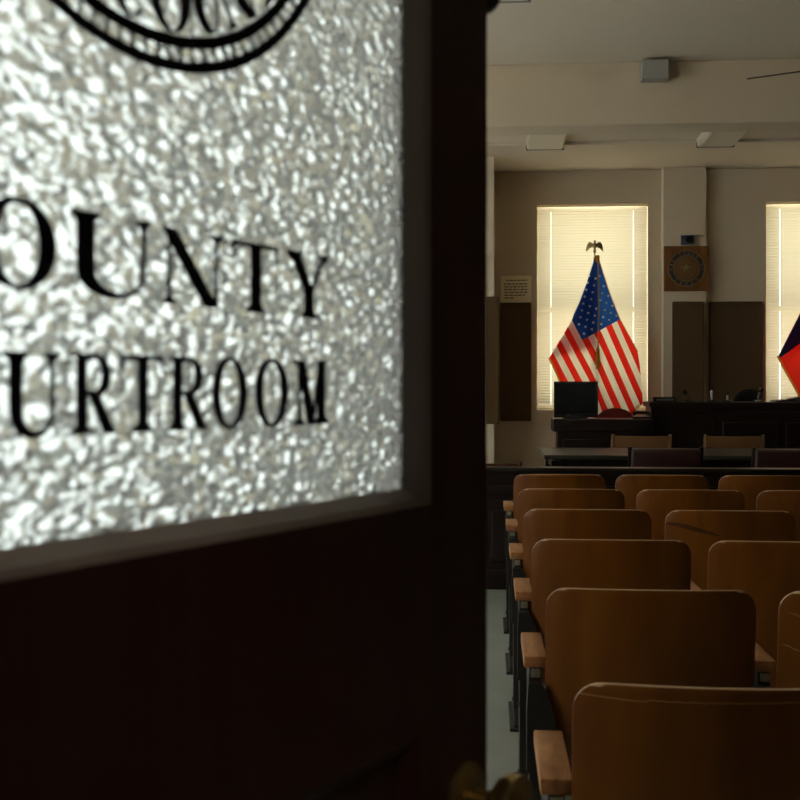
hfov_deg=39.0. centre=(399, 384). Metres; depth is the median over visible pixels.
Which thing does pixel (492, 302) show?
acoustic panel
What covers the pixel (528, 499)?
seat
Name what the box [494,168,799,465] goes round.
wall
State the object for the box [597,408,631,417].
swivel chair
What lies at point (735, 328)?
acoustic panel
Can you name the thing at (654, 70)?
wall speaker
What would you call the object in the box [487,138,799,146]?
trim
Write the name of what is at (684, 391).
microphone
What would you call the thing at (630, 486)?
seat
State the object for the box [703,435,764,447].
wooden chair
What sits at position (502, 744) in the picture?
floor
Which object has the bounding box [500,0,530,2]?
ceiling light
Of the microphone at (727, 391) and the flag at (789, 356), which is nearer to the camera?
the microphone at (727, 391)
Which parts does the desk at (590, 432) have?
panel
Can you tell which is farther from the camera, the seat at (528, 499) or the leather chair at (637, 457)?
the leather chair at (637, 457)
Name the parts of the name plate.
plate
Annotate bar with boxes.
[487,466,799,589]
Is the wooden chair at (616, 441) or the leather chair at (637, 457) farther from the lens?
the wooden chair at (616, 441)
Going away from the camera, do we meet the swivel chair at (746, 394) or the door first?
the door
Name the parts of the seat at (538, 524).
armrest, backrest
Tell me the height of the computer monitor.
0.369 m
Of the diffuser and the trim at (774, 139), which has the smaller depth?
the diffuser
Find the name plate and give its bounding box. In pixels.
[653,397,675,401]
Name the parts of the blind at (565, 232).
rail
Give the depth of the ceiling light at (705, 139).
10.90 m
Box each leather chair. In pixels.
[628,446,703,466]
[751,447,799,467]
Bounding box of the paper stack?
[770,396,799,401]
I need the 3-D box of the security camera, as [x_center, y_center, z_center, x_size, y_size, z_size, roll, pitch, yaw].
[3.283,-1.624,12.608,0.296,0.113,0.110,0,0,4]
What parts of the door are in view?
glass pane, panel, panel moulding, knob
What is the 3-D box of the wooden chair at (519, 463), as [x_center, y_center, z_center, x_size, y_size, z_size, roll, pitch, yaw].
[0.589,0.933,8.118,0.570,0.804,0.541,0,0,4]
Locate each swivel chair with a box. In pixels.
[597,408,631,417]
[734,389,760,400]
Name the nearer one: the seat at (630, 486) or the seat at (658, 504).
the seat at (658, 504)
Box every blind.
[537,204,647,409]
[766,202,799,401]
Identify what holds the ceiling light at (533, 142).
attached to the ceiling
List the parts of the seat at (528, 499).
armrest, backrest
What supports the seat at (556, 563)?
on the floor
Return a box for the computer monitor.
[554,381,597,418]
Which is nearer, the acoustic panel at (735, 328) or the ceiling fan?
the ceiling fan
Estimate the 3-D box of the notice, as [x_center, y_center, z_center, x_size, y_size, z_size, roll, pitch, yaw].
[1.330,-1.096,12.929,0.347,0.306,0.014,0,0,4]
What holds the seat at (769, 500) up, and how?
on the floor
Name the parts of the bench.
panel, moulding, panel, panel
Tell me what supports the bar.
on the floor
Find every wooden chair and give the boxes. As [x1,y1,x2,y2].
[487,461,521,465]
[611,434,671,447]
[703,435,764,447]
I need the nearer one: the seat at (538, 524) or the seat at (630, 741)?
the seat at (630, 741)
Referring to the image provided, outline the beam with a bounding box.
[487,59,799,135]
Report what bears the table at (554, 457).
on the floor
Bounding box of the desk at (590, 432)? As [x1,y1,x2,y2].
[551,418,653,447]
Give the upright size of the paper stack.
0.075 m
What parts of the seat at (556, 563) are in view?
armrest, backrest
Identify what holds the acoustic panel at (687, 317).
attached to the pillar
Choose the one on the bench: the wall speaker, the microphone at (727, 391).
the microphone at (727, 391)
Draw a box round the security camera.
[680,234,706,244]
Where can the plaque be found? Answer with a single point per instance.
(686, 268)
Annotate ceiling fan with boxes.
[747,71,799,79]
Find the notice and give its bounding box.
[501,276,531,302]
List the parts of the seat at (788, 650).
armrest, backrest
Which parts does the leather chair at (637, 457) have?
leg, leg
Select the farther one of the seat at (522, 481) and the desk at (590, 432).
the desk at (590, 432)
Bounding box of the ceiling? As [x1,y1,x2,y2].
[487,0,799,171]
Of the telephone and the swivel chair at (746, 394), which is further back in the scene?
the swivel chair at (746, 394)
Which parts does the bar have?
moulding, panel, moulding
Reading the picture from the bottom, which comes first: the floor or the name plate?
the floor
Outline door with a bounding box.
[0,0,534,799]
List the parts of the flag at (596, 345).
cord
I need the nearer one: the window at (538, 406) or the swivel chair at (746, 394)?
the swivel chair at (746, 394)
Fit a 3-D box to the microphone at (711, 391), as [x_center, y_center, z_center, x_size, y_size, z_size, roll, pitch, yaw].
[3.158,0.111,11.439,0.099,0.119,0.099,0,0,4]
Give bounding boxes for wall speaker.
[640,59,668,82]
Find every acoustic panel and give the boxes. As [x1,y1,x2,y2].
[487,297,498,423]
[500,303,530,420]
[672,302,703,400]
[709,301,761,400]
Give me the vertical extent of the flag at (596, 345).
2.935 m
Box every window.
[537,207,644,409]
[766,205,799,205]
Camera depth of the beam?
8.55 m
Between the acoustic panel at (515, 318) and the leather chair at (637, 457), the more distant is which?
the acoustic panel at (515, 318)
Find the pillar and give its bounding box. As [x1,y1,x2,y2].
[664,167,705,400]
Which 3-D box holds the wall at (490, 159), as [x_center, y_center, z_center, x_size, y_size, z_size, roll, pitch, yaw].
[0.764,-0.553,12.528,0.550,3.776,0.900,0,0,4]
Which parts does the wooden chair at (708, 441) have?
leg, leg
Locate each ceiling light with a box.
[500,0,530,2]
[526,135,566,150]
[696,131,747,147]
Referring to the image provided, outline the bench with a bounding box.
[643,401,799,448]
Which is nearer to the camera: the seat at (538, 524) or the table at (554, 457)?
the seat at (538, 524)
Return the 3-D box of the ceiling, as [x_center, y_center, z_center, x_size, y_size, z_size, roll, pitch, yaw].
[1.612,-2.541,5.241,9.400,0.200,15.900,0,0,4]
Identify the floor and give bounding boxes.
[487,589,571,799]
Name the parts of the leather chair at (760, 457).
leg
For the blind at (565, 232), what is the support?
attached to the window at (538, 406)
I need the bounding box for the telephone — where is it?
[631,411,650,418]
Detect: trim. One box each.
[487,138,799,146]
[662,168,663,396]
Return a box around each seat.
[503,474,604,633]
[505,489,624,674]
[508,509,650,731]
[514,539,690,776]
[521,588,755,799]
[534,682,799,799]
[615,475,708,509]
[636,490,744,539]
[665,510,795,589]
[690,541,799,687]
[718,475,799,510]
[754,591,799,687]
[756,490,799,541]
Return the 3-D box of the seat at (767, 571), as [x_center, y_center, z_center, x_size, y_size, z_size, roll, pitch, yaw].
[1.190,0.907,3.623,0.548,0.856,0.400,0,0,4]
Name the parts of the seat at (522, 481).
armrest, backrest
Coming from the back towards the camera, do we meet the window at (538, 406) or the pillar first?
the window at (538, 406)
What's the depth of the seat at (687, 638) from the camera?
2.66 m
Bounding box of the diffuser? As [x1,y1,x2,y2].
[500,0,526,1]
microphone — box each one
[682,389,694,401]
[707,390,716,401]
[722,390,731,401]
[753,387,763,401]
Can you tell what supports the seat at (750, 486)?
on the floor
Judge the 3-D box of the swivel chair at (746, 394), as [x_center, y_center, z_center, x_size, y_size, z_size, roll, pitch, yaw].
[3.755,0.688,12.010,0.388,1.290,0.470,0,0,4]
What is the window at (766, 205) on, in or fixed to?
in the wall at (736, 199)
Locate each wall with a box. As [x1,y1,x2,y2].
[487,156,493,462]
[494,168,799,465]
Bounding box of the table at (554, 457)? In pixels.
[538,448,756,467]
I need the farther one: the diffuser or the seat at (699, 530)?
the diffuser
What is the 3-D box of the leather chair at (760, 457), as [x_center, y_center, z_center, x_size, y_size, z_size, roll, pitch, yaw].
[2.987,0.903,8.838,0.574,0.864,0.573,0,0,4]
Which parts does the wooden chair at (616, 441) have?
leg, leg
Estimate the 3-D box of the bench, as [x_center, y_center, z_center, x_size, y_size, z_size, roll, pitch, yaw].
[4.105,0.753,11.426,3.189,1.164,0.480,0,0,4]
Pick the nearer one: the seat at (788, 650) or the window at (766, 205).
the seat at (788, 650)
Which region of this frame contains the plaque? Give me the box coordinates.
[664,246,708,290]
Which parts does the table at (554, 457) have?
leg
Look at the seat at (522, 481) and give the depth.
6.09 m
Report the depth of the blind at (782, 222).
12.73 m
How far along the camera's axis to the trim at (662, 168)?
12.69 m
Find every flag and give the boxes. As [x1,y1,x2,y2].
[548,240,642,417]
[777,314,799,396]

